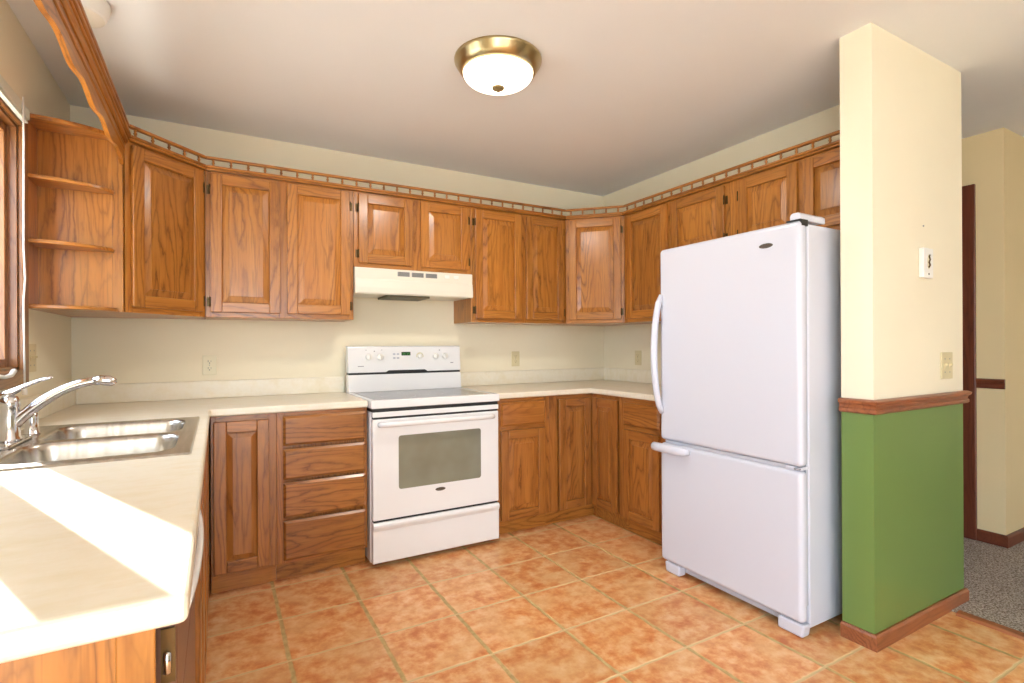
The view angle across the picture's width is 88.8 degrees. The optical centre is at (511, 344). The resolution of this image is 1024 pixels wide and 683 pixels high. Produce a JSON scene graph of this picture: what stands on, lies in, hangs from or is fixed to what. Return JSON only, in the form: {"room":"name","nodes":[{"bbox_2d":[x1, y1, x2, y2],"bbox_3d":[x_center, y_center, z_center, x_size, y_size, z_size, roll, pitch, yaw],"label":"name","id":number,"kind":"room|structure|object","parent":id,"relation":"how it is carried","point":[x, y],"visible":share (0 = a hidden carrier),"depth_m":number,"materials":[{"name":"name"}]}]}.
{"room":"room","nodes":[
{"label":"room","id":0,"kind":"room"},
{"bbox_2d":[0,0,71,398],"bbox_3d":[-0.711,-0.023,-0.261,0.160,2.485,7.080,0,0,-29],"label":"wall","id":1,"kind":"structure","parent":0,"point":[22,67],"depth_m":2.24,"materials":[{"name":"beige paint"}]},
{"bbox_2d":[0,97,28,389],"bbox_3d":[-1.673,-0.376,1.494,0.200,1.064,1.244,0,0,-29],"label":"window","id":2,"kind":"structure","parent":1,"relation":"in","point":[11,213],"depth_m":1.99,"materials":[{"name":"brown wood"}]},
{"bbox_2d":[0,74,29,394],"bbox_3d":[-1.579,-0.371,1.512,0.035,1.111,1.180,0,0,-29],"label":"window blind","id":3,"kind":"object","parent":2,"relation":"attached to","point":[7,94],"visible":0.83,"depth_m":1.93,"materials":[{"name":"white"}]},
{"bbox_2d":[29,344,37,371],"bbox_3d":[-1.963,0.054,2.144,0.017,0.115,0.115,0,0,-29],"label":"light switch","id":4,"kind":"object","parent":1,"relation":"attached to","point":[32,347],"visible":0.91,"depth_m":2.15,"materials":[{"name":"beige plastic"}]},
{"bbox_2d":[28,113,123,311],"bbox_3d":[-1.841,-0.536,2.212,0.301,0.778,0.158,0,0,-29],"label":"shelf","id":5,"kind":"object","parent":1,"relation":"attached to","point":[76,186],"visible":0.91,"depth_m":2.25,"materials":[{"name":"brown wood"}]},
{"bbox_2d":[33,0,127,163],"bbox_3d":[-1.291,-0.869,1.548,0.031,0.118,1.820,0,0,-29],"label":"valance","id":6,"kind":"object","parent":5,"relation":"attached to","point":[60,15],"visible":1,"depth_m":1.63,"materials":[{"name":"brown wood"}]},
{"bbox_2d":[69,0,131,139],"bbox_3d":[-1.295,-0.965,1.562,0.049,0.074,1.845,0,0,-29],"label":"rail","id":7,"kind":"object","parent":6,"relation":"on","point":[77,7],"visible":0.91,"depth_m":1.74,"materials":[{"name":"brown wood"}]},
{"bbox_2d":[20,376,343,426],"bbox_3d":[-1.026,0.256,1.876,1.385,0.102,2.764,0,0,-29],"label":"backsplash","id":8,"kind":"structure","parent":1,"relation":"attached to","point":[158,391],"depth_m":2.98,"materials":[{"name":"beige laminate"}]},
{"bbox_2d":[70,105,603,554],"bbox_3d":[-0.227,-0.026,3.995,4.860,2.485,0.140,0,0,-29],"label":"wall","id":9,"kind":"structure","parent":0,"point":[128,350],"depth_m":3.33,"materials":[{"name":"beige paint"}]},
{"bbox_2d":[37,124,206,319],"bbox_3d":[-1.879,-0.573,2.619,0.636,0.852,0.634,0,0,-30],"label":"upper cabinet","id":10,"kind":"object","parent":9,"relation":"attached to","point":[164,196],"depth_m":2.53,"materials":[{"name":"brown wood"}]},
{"bbox_2d":[203,355,216,374],"bbox_3d":[-1.761,0.118,3.045,0.070,0.115,0.008,0,0,-29],"label":"wall outlet","id":11,"kind":"object","parent":9,"relation":"attached to","point":[209,361],"visible":1,"depth_m":3.04,"materials":[{"name":"beige plastic"}]},
{"bbox_2d":[206,359,212,363],"bbox_3d":[-1.760,0.098,3.042,0.034,0.028,0.002,0,0,-29],"label":"socket","id":12,"kind":"object","parent":11,"relation":"attached to","point":[208,361],"depth_m":3.04,"materials":[{"name":"beige plastic"}]},
{"bbox_2d":[206,366,212,370],"bbox_3d":[-1.760,0.138,3.042,0.034,0.028,0.002,0,0,-29],"label":"socket","id":13,"kind":"object","parent":11,"relation":"attached to","point":[208,368],"depth_m":3.04,"materials":[{"name":"beige plastic"}]},
{"bbox_2d":[205,171,353,321],"bbox_3d":[-1.363,-0.538,3.088,0.771,0.778,0.324,0,0,-29],"label":"upper cabinet","id":14,"kind":"object","parent":9,"relation":"attached to","point":[275,250],"visible":1,"depth_m":2.93,"materials":[{"name":"brown wood"}]},
{"bbox_2d":[353,191,470,273],"bbox_3d":[-0.687,-0.702,3.469,0.778,0.458,0.324,0,0,-29],"label":"upper cabinet","id":15,"kind":"object","parent":9,"relation":"attached to","point":[390,232],"visible":0.92,"depth_m":3.31,"materials":[{"name":"brown wood"}]},
{"bbox_2d":[353,267,472,300],"bbox_3d":[-0.681,-0.386,3.462,0.776,0.170,0.334,0,0,-29],"label":"range hood","id":16,"kind":"object","parent":9,"relation":"attached to","point":[380,283],"visible":0.97,"depth_m":3.32,"materials":[{"name":"beige metal"}]},
{"bbox_2d":[398,272,409,276],"bbox_3d":[-0.680,-0.443,3.282,0.078,0.028,0.004,0,0,-29],"label":"vent grille","id":17,"kind":"object","parent":16,"relation":"attached to","point":[400,274],"depth_m":3.28,"materials":[{"name":"grey metal"}]},
{"bbox_2d":[412,273,423,277],"bbox_3d":[-0.600,-0.443,3.328,0.078,0.028,0.003,0,0,-29],"label":"vent grille","id":18,"kind":"object","parent":16,"relation":"attached to","point":[414,275],"depth_m":3.33,"materials":[{"name":"grey metal"}]},
{"bbox_2d":[426,274,436,278],"bbox_3d":[-0.520,-0.444,3.373,0.078,0.028,0.003,0,0,-29],"label":"vent grille","id":19,"kind":"object","parent":16,"relation":"attached to","point":[428,276],"depth_m":3.37,"materials":[{"name":"grey metal"}]},
{"bbox_2d":[454,207,565,324],"bbox_3d":[-0.006,-0.545,3.852,0.779,0.778,0.324,0,0,-29],"label":"upper cabinet","id":20,"kind":"object","parent":9,"relation":"attached to","point":[518,262],"visible":1,"depth_m":3.70,"materials":[{"name":"brown wood"}]},
{"bbox_2d":[204,156,565,219],"bbox_3d":[-0.614,-0.968,3.344,2.348,0.074,0.049,0,0,-29],"label":"rail","id":21,"kind":"object","parent":20,"relation":"on","point":[212,168],"visible":1,"depth_m":3.19,"materials":[{"name":"brown wood"}]},
{"bbox_2d":[511,351,519,365],"bbox_3d":[0.028,0.108,4.052,0.070,0.115,0.008,0,0,-29],"label":"wall outlet","id":22,"kind":"object","parent":9,"relation":"attached to","point":[514,354],"visible":1,"depth_m":4.05,"materials":[{"name":"beige plastic"}]},
{"bbox_2d":[460,368,660,385],"bbox_3d":[0.544,0.247,3.523,1.371,0.102,1.435,0,0,-29],"label":"backsplash","id":23,"kind":"structure","parent":9,"relation":"attached to","point":[581,374],"depth_m":4.12,"materials":[{"name":"beige laminate"}]},
{"bbox_2d":[554,205,651,325],"bbox_3d":[0.663,-0.586,4.052,0.635,0.852,0.636,0,0,-30],"label":"upper cabinet","id":24,"kind":"object","parent":9,"relation":"attached to","point":[594,247],"depth_m":3.85,"materials":[{"name":"brown wood"}]},
{"bbox_2d":[6,0,1023,195],"bbox_3d":[2.488,-1.332,1.546,7.480,0.100,7.080,0,0,-29],"label":"ceiling","id":25,"kind":"structure","parent":0,"point":[623,94],"depth_m":2.42,"materials":[{"name":"paint"}]},
{"bbox_2d":[81,0,111,28],"bbox_3d":[-1.582,-1.216,1.909,0.190,0.090,0.190,0,0,-29],"label":"ceiling light","id":26,"kind":"object","parent":25,"relation":"attached to","point":[98,12],"visible":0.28,"depth_m":1.91,"materials":[{"name":"white plastic"}]},
{"bbox_2d":[454,35,541,95],"bbox_3d":[-0.062,-1.198,2.335,0.390,0.142,0.390,0,0,-29],"label":"ceiling light","id":27,"kind":"object","parent":25,"relation":"attached to","point":[498,65],"visible":1,"depth_m":2.23,"materials":[{"name":"white glass"}]},
{"bbox_2d":[206,515,1023,682],"bbox_3d":[2.502,1.250,1.545,7.480,0.106,7.080,0,0,-29],"label":"floor","id":28,"kind":"structure","parent":0,"point":[588,599],"depth_m":2.25,"materials":[{"name":"tile"}]},
{"bbox_2d":[0,629,155,682],"bbox_3d":[-0.701,0.781,0.504,0.599,0.874,0.028,0,0,-29],"label":"base cabinet","id":29,"kind":"object","parent":28,"relation":"on","point":[131,658],"visible":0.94,"depth_m":0.61,"materials":[{"name":"brown wood"}]},
{"bbox_2d":[156,509,203,682],"bbox_3d":[-0.817,0.784,0.805,0.594,0.872,0.604,0,0,-29],"label":"dishwasher","id":30,"kind":"object","parent":28,"relation":"on","point":[175,644],"visible":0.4,"depth_m":0.76,"materials":[{"name":"wood"}]},
{"bbox_2d":[195,430,208,682],"bbox_3d":[-1.360,0.785,1.715,0.617,0.874,1.494,0,0,-29],"label":"base cabinet","id":31,"kind":"object","parent":28,"relation":"on","point":[202,589],"visible":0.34,"depth_m":1.56,"materials":[{"name":"brown wood"}]},
{"bbox_2d":[0,376,367,663],"bbox_3d":[-1.024,0.275,1.874,1.385,0.140,2.769,0,0,-29],"label":"countertop","id":32,"kind":"structure","parent":31,"relation":"on","point":[92,552],"depth_m":0.91,"materials":[{"name":"beige laminate"}]},
{"bbox_2d":[0,375,116,449],"bbox_3d":[-1.435,0.201,1.659,0.296,0.204,0.250,0,0,-29],"label":"faucet","id":33,"kind":"object","parent":32,"relation":"on","point":[12,418],"visible":1,"depth_m":1.61,"materials":[{"name":"silver metal"}]},
{"bbox_2d":[0,416,199,471],"bbox_3d":[-1.349,0.391,1.704,0.551,0.176,0.865,0,0,-29],"label":"sink","id":34,"kind":"object","parent":32,"relation":"in","point":[87,443],"visible":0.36,"depth_m":1.70,"materials":[{"name":"metal"}]},
{"bbox_2d":[23,413,40,434],"bbox_3d":[-1.637,0.266,1.782,0.046,0.075,0.046,0,0,-29],"label":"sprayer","id":35,"kind":"object","parent":34,"relation":"on","point":[31,427],"visible":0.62,"depth_m":1.77,"materials":[{"name":"silver metal"}]},
{"bbox_2d":[210,413,276,593],"bbox_3d":[-1.468,0.785,2.845,0.291,0.874,0.617,0,0,-29],"label":"base cabinet","id":36,"kind":"object","parent":28,"relation":"on","point":[243,447],"visible":0.93,"depth_m":2.58,"materials":[{"name":"brown wood"}]},
{"bbox_2d":[276,407,366,579],"bbox_3d":[-1.141,0.784,3.029,0.458,0.874,0.617,0,0,-29],"label":"base cabinet","id":37,"kind":"object","parent":28,"relation":"on","point":[321,455],"visible":0.91,"depth_m":2.76,"materials":[{"name":"brown wood"}]},
{"bbox_2d":[346,346,499,564],"bbox_3d":[-0.565,0.613,3.276,0.785,1.212,0.718,0,0,-29],"label":"range","id":38,"kind":"object","parent":28,"relation":"on","point":[432,440],"visible":0.99,"depth_m":3.04,"materials":[{"name":"white metal"}]},
{"bbox_2d":[346,387,498,408],"bbox_3d":[-0.575,0.325,3.291,0.785,0.045,0.643,0,0,-29],"label":"cooktop","id":39,"kind":"object","parent":38,"relation":"in","point":[387,397],"depth_m":3.12,"materials":[{"name":"white metal"}]},
{"bbox_2d":[497,396,548,533],"bbox_3d":[-0.068,0.778,3.634,0.400,0.874,0.617,0,0,-29],"label":"base cabinet","id":40,"kind":"object","parent":28,"relation":"on","point":[523,423],"visible":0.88,"depth_m":3.37,"materials":[{"name":"brown wood"}]},
{"bbox_2d":[545,393,629,530],"bbox_3d":[0.598,0.775,3.842,0.965,0.874,0.926,0,0,-29],"label":"base cabinet","id":41,"kind":"object","parent":28,"relation":"on","point":[586,430],"visible":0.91,"depth_m":3.54,"materials":[{"name":"brown wood"}]},
{"bbox_2d":[460,368,660,400],"bbox_3d":[0.544,0.267,3.522,1.373,0.140,1.437,0,0,-29],"label":"countertop","id":42,"kind":"structure","parent":41,"relation":"on","point":[627,383],"depth_m":3.93,"materials":[{"name":"beige laminate"}]},
{"bbox_2d":[623,397,665,544],"bbox_3d":[1.090,0.772,3.305,0.617,0.874,0.490,0,0,-29],"label":"base cabinet","id":43,"kind":"object","parent":28,"relation":"on","point":[642,465],"visible":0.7,"depth_m":3.21,"materials":[{"name":"brown wood"}]},
{"bbox_2d":[650,212,841,637],"bbox_3d":[1.282,0.330,2.658,0.806,1.757,0.814,0,0,-29],"label":"refrigerator","id":44,"kind":"object","parent":28,"relation":"on","point":[748,404],"visible":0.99,"depth_m":2.30,"materials":[{"name":"white metal"}]},
{"bbox_2d":[603,105,839,370],"bbox_3d":[1.406,-0.034,3.516,0.124,2.485,2.297,0,0,-29],"label":"wall","id":45,"kind":"structure","parent":0,"point":[621,342],"depth_m":3.63,"materials":[{"name":"beige paint"}]},
{"bbox_2d":[635,351,640,364],"bbox_3d":[0.992,0.102,4.116,0.008,0.115,0.070,0,0,-29],"label":"wall outlet","id":46,"kind":"object","parent":45,"relation":"attached to","point":[637,353],"visible":1,"depth_m":4.11,"materials":[{"name":"beige plastic"}]},
{"bbox_2d":[624,201,670,322],"bbox_3d":[1.051,-0.551,3.682,0.322,0.778,0.442,0,0,-29],"label":"upper cabinet","id":47,"kind":"object","parent":45,"relation":"attached to","point":[647,232],"visible":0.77,"depth_m":3.60,"materials":[{"name":"brown wood"}]},
{"bbox_2d":[623,130,839,215],"bbox_3d":[1.224,-0.978,3.072,0.049,0.074,1.690,0,0,-29],"label":"rail","id":48,"kind":"object","parent":47,"relation":"on","point":[831,145],"visible":0.85,"depth_m":2.93,"materials":[{"name":"brown wood"}]},
{"bbox_2d":[670,182,729,247],"bbox_3d":[1.270,-0.742,3.289,0.324,0.398,0.454,0,0,-29],"label":"upper cabinet","id":49,"kind":"object","parent":45,"relation":"attached to","point":[704,215],"visible":0.59,"depth_m":3.18,"materials":[{"name":"brown wood"}]},
{"bbox_2d":[730,147,839,235],"bbox_3d":[1.575,-0.744,2.748,0.324,0.398,0.783,0,0,-29],"label":"upper cabinet","id":50,"kind":"object","parent":45,"relation":"attached to","point":[810,185],"visible":0.39,"depth_m":2.69,"materials":[{"name":"brown wood"}]},
{"bbox_2d":[839,22,963,633],"bbox_3d":[1.744,-0.036,2.318,0.790,2.485,0.123,0,0,-29],"label":"wall partition","id":51,"kind":"structure","parent":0,"point":[901,124],"depth_m":2.17,"materials":[{"name":"beige paint"}]},
{"bbox_2d":[840,587,968,652],"bbox_3d":[1.754,1.175,2.312,0.819,0.062,0.138,0,0,-29],"label":"baseboard","id":52,"kind":"structure","parent":51,"relation":"attached to","point":[877,642],"depth_m":2.16,"materials":[{"name":"brown wood"}]},
{"bbox_2d":[838,390,971,414],"bbox_3d":[1.752,0.245,2.306,0.843,0.058,0.150,0,0,-29],"label":"trim","id":53,"kind":"structure","parent":51,"relation":"attached to","point":[908,403],"depth_m":2.16,"materials":[{"name":"brown wood"}]},
{"bbox_2d":[919,247,932,278],"bbox_3d":[1.794,-0.354,2.261,0.088,0.128,0.026,0,0,-29],"label":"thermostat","id":54,"kind":"object","parent":51,"relation":"attached to","point":[925,254],"visible":1,"depth_m":2.25,"materials":[{"name":"white plastic"}]},
{"bbox_2d":[941,352,952,378],"bbox_3d":[1.974,0.093,2.366,0.108,0.120,0.017,0,0,-29],"label":"light switch","id":55,"kind":"object","parent":51,"relation":"attached to","point":[946,357],"visible":1,"depth_m":2.36,"materials":[{"name":"beige plastic"}]},
{"bbox_2d":[962,127,1014,534],"bbox_3d":[2.418,-0.040,4.107,0.140,2.485,2.260,0,0,-29],"label":"wall","id":56,"kind":"structure","parent":0,"point":[987,157],"depth_m":3.14,"materials":[{"name":"beige paint"}]},
{"bbox_2d":[962,184,976,539],"bbox_3d":[2.605,0.107,3.611,0.021,2.179,0.948,0,0,-29],"label":"door","id":57,"kind":"structure","parent":56,"relation":"in","point":[968,191],"depth_m":3.21,"materials":[{"name":"brown wood"}]},
{"bbox_2d":[976,378,1004,388],"bbox_3d":[2.872,0.234,3.145,0.016,0.058,0.142,0,0,-29],"label":"trim","id":58,"kind":"structure","parent":56,"relation":"attached to","point":[980,383],"depth_m":3.14,"materials":[{"name":"brown wood"}]},
{"bbox_2d":[956,610,1023,639],"bbox_3d":[3.034,1.192,0.491,0.042,0.016,4.240,0,0,-29],"label":"trim","id":59,"kind":"structure","parent":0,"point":[962,614],"depth_m":2.23,"materials":[{"name":"brown wood"}]},
{"bbox_2d":[1013,132,1023,530],"bbox_3d":[4.079,-0.048,3.827,2.480,2.485,0.140,0,0,-29],"label":"wall","id":60,"kind":"structure","parent":0,"point":[1018,141],"depth_m":3.19,"materials":[{"name":"beige paint"}]},
{"bbox_2d":[977,527,1023,547],"bbox_3d":[3.961,1.157,3.748,2.495,0.076,0.155,0,0,-29],"label":"baseboard","id":61,"kind":"structure","parent":60,"relation":"attached to","point":[1007,541],"depth_m":3.13,"materials":[{"name":"brown wood"}]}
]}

